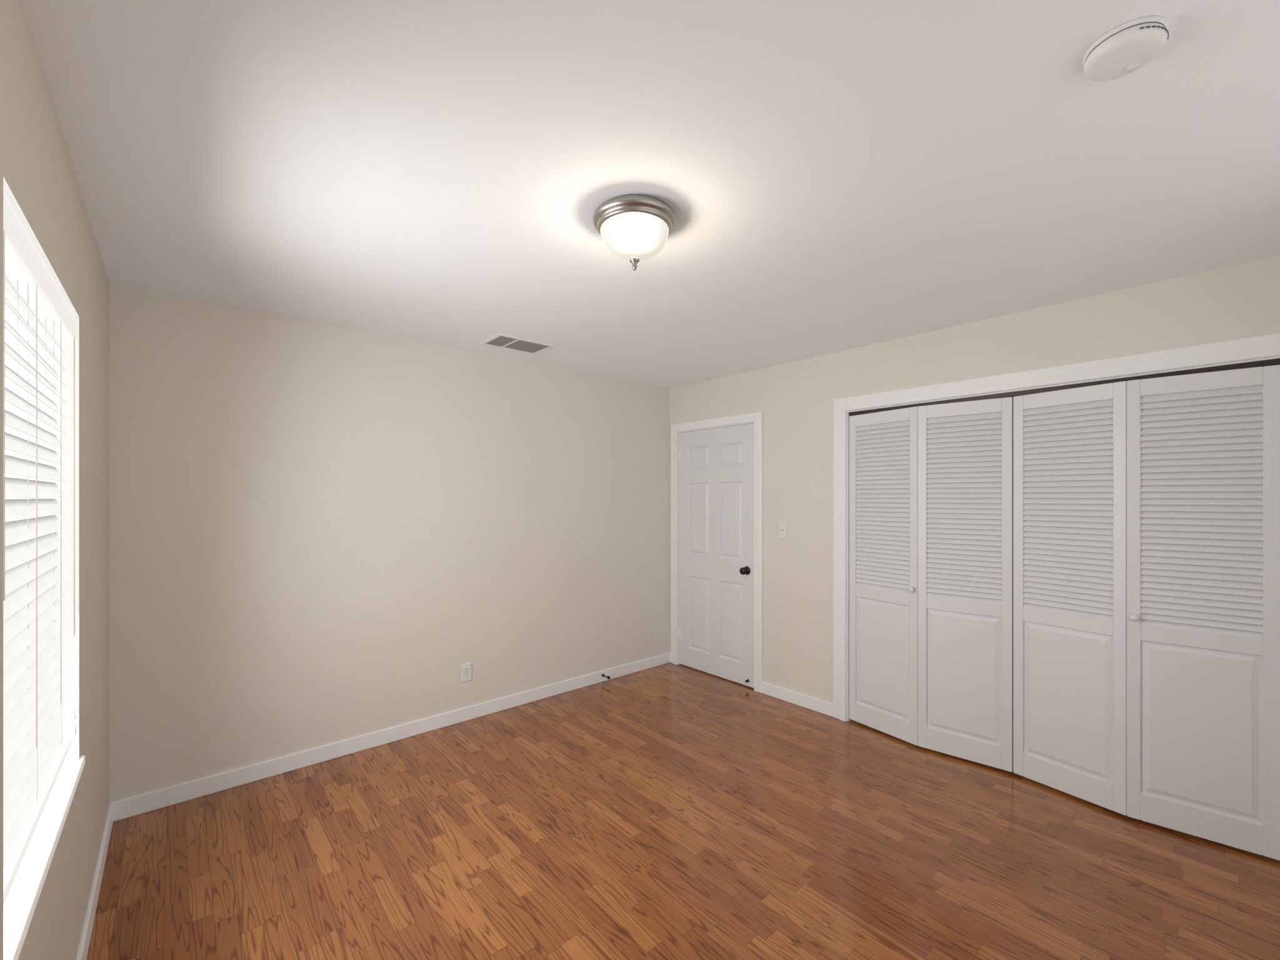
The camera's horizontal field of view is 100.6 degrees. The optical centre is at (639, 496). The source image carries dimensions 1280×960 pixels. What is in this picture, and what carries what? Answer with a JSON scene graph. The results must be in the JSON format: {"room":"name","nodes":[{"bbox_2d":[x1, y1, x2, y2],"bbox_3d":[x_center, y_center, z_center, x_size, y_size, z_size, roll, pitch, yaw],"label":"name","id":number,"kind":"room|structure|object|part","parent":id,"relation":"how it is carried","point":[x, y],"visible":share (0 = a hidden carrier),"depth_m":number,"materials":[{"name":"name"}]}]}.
{"room":"empty bedroom","nodes":[
{"label":"empty bedroom","id":0,"kind":"room"},
{"bbox_2d":[0,0,109,959],"bbox_3d":[-1.144,0.254,0.858,0.140,2.440,3.997,0,0,-41],"label":"wall","id":1,"kind":"structure","parent":0,"point":[36,171],"depth_m":1.59,"materials":[{"name":"beige paint"}]},
{"bbox_2d":[5,270,35,499],"bbox_3d":[-1.516,0.129,1.218,0.046,1.379,0.968,0,0,-41],"label":"window","id":2,"kind":"structure","parent":1,"relation":"in","point":[10,295],"depth_m":1.55,"materials":[{"name":"white glass"}]},
{"bbox_2d":[3,179,78,905],"bbox_3d":[-1.457,0.101,1.270,0.067,1.322,0.962,0,0,-41],"label":"window blinds","id":3,"kind":"object","parent":1,"relation":"attached to","point":[37,744],"visible":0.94,"depth_m":1.26,"materials":[{"name":"white plastic"}]},
{"bbox_3d":[-1.461,0.751,1.266,0.052,0.022,0.958,0,0,-41],"label":"rail","id":4,"kind":"part","parent":3,"relation":"part of","materials":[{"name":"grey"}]},
{"bbox_2d":[3,176,78,763],"bbox_3d":[-1.476,0.128,1.254,0.117,1.380,0.969,0,0,-41],"label":"window frame","id":5,"kind":"object","parent":1,"relation":"attached to","point":[67,517],"visible":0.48,"depth_m":1.64,"materials":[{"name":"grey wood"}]},
{"bbox_2d":[3,755,84,959],"bbox_3d":[-1.472,0.833,1.257,0.128,0.028,1.030,0,0,-41],"label":"window sill","id":6,"kind":"structure","parent":1,"relation":"attached to","point":[20,904],"depth_m":1.19,"materials":[{"name":"white wood"}]},
{"bbox_2d":[75,803,113,959],"bbox_3d":[-1.082,1.430,0.903,0.013,0.088,3.984,0,0,-41],"label":"baseboard","id":7,"kind":"structure","parent":1,"relation":"attached to","point":[84,944],"depth_m":1.90,"materials":[{"name":"white wood"}]},
{"bbox_2d":[109,283,669,803],"bbox_3d":[-0.844,0.254,3.867,4.551,2.440,0.140,0,0,-41],"label":"wall","id":8,"kind":"structure","parent":0,"point":[320,534],"depth_m":3.04,"materials":[{"name":"beige paint"}]},
{"bbox_2d":[109,652,670,821],"bbox_3d":[-1.064,1.430,3.572,3.551,0.088,0.013,0,0,-41],"label":"baseboard","id":9,"kind":"structure","parent":8,"relation":"attached to","point":[139,804],"depth_m":3.03,"materials":[{"name":"white wood"}]},
{"bbox_2d":[461,661,471,681],"bbox_3d":[-1.144,1.156,3.505,0.072,0.118,0.010,0,0,-41],"label":"electrical outlet plate","id":10,"kind":"object","parent":8,"relation":"attached to","point":[466,672],"visible":1,"depth_m":3.50,"materials":[{"name":"white plastic"}]},
{"bbox_2d":[601,673,609,679],"bbox_3d":[-0.268,1.422,4.202,0.026,0.025,0.086,0,0,-41],"label":"door stop","id":11,"kind":"object","parent":8,"relation":"attached to","point":[608,677],"visible":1,"depth_m":4.19,"materials":[{"name":"brown metal"}]},
{"bbox_2d":[21,0,1279,388],"bbox_3d":[0.517,-1.016,2.309,4.551,0.100,4.277,0,0,-41],"label":"ceiling","id":12,"kind":"structure","parent":0,"point":[824,176],"depth_m":1.52,"materials":[{"name":"white paint"}]},
{"bbox_2d":[479,333,555,354],"bbox_3d":[-0.771,-0.961,3.357,0.390,0.009,0.270,0,0,-41],"label":"ceiling vent","id":13,"kind":"object","parent":12,"relation":"in","point":[514,343],"visible":0.98,"depth_m":3.34,"materials":[{"name":"white plastic"}]},
{"bbox_2d":[486,335,549,353],"bbox_3d":[-0.771,-0.961,3.357,0.334,0.003,0.214,0,0,-41],"label":"grille","id":14,"kind":"object","parent":13,"relation":"attached to","point":[503,342],"depth_m":3.36,"materials":[{"name":"grey metal"}]},
{"bbox_2d":[593,194,676,270],"bbox_3d":[-0.019,-0.872,1.825,0.286,0.188,0.286,0,0,-41],"label":"flush-mount light","id":15,"kind":"object","parent":12,"relation":"attached to","point":[634,230],"visible":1,"depth_m":1.74,"materials":[{"name":"white glass"}]},
{"bbox_3d":[-0.019,-0.869,1.825,0.237,0.102,0.237,0,0,-41],"label":"glass","id":16,"kind":"part","parent":15,"relation":"part of","materials":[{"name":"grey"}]},
{"bbox_2d":[1082,15,1168,81],"bbox_3d":[1.032,-0.945,1.132,0.136,0.042,0.136,0,0,-41],"label":"smoke detector","id":17,"kind":"object","parent":12,"relation":"attached to","point":[1122,53],"visible":1,"depth_m":1.11,"materials":[{"name":"white plastic"}]},
{"bbox_2d":[86,662,1279,959],"bbox_3d":[0.517,1.524,2.309,4.551,0.100,4.277,0,0,-41],"label":"floor","id":18,"kind":"structure","parent":0,"point":[670,811],"depth_m":2.17,"materials":[{"name":"brown wood"}]},
{"bbox_2d":[670,255,1279,703],"bbox_3d":[1.636,0.254,3.286,0.140,2.440,3.997,0,0,-41],"label":"wall","id":19,"kind":"structure","parent":0,"point":[792,402],"depth_m":3.55,"materials":[{"name":"beige paint"}]},
{"bbox_2d":[670,652,671,662],"bbox_3d":[0.276,1.430,4.726,0.013,0.088,0.013,0,0,-41],"label":"baseboard","id":20,"kind":"structure","parent":19,"relation":"attached to","point":[670,657],"depth_m":4.72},
{"bbox_2d":[677,423,753,688],"bbox_3d":[0.593,0.450,4.354,0.104,2.024,0.818,0,0,-41],"label":"door","id":21,"kind":"structure","parent":19,"relation":"in","point":[716,546],"depth_m":4.34,"materials":[{"name":"white paint"}]},
{"bbox_3d":[0.343,0.426,4.660,0.011,1.646,0.029,0,0,-41],"label":"door hinges","id":22,"kind":"part","parent":21,"relation":"part of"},
{"bbox_3d":[0.828,0.569,4.084,0.102,0.066,0.104,0,0,-41],"label":"knob","id":23,"kind":"part","parent":21,"relation":"part of","materials":[{"name":"black metal"}]},
{"bbox_2d":[671,411,762,693],"bbox_3d":[0.649,0.416,4.399,0.160,2.116,0.971,0,0,-41],"label":"door frame","id":24,"kind":"structure","parent":19,"relation":"attached to","point":[756,418],"depth_m":4.07,"materials":[{"name":"white wood"}]},
{"bbox_2d":[778,522,787,538],"bbox_3d":[1.034,0.245,3.855,0.017,0.114,0.070,0,0,-41],"label":"switch plate","id":25,"kind":"object","parent":19,"relation":"attached to","point":[782,530],"visible":1,"depth_m":3.85,"materials":[{"name":"white plastic"}]},
{"bbox_2d":[761,681,833,716],"bbox_3d":[1.108,1.430,3.774,0.013,0.088,0.574,0,0,-41],"label":"baseboard","id":26,"kind":"structure","parent":19,"relation":"attached to","point":[811,703],"depth_m":3.75,"materials":[{"name":"white wood"}]},
{"bbox_2d":[833,332,1279,721],"bbox_3d":[2.017,0.452,2.849,0.138,2.045,1.848,0,0,-41],"label":"door frame","id":27,"kind":"structure","parent":19,"relation":"attached to","point":[848,719],"depth_m":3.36,"materials":[{"name":"white wood"}]},
{"bbox_2d":[849,358,1279,860],"bbox_3d":[1.950,0.452,2.791,0.139,2.013,1.816,0,0,-41],"label":"bifold closet door","id":28,"kind":"structure","parent":19,"relation":"in","point":[1073,590],"depth_m":2.54,"materials":[{"name":"white paint"}]},
{"bbox_3d":[1.805,0.464,2.969,0.090,1.988,0.453,0,0,-41],"label":"panel","id":29,"kind":"part","parent":28,"relation":"part of","materials":[{"name":"white paint"}]},
{"bbox_3d":[1.988,-0.544,2.824,0.038,0.021,1.816,0,0,-41],"label":"closet track rail","id":30,"kind":"part","parent":28,"relation":"part of","materials":[{"name":"brown metal"}]},
{"bbox_3d":[2.107,0.464,2.624,0.090,1.988,0.453,0,0,-41],"label":"panel","id":31,"kind":"part","parent":28,"relation":"part of","materials":[{"name":"white paint"}]},
{"bbox_3d":[2.390,0.464,2.275,0.122,1.988,0.453,0,0,-41],"label":"panel","id":32,"kind":"part","parent":28,"relation":"part of","materials":[{"name":"white paint"}]},
{"bbox_2d":[1012,396,1013,724],"bbox_3d":[2.311,0.254,3.106,0.640,2.440,2.448,0,0,-41],"label":"wall","id":33,"kind":"structure","parent":0,"point":[1012,560],"depth_m":3.44,"materials":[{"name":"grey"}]},
{"label":"outside","id":34,"kind":"structure","parent":0,"visible":0},
{"bbox_2d":[5,313,9,499],"bbox_3d":[-2.965,-0.276,2.608,0.020,6.500,12.970,0,0,-41],"label":"sky","id":35,"kind":"structure","parent":34,"point":[7,404],"depth_m":2.12,"materials":[{"name":"white"}]}
]}

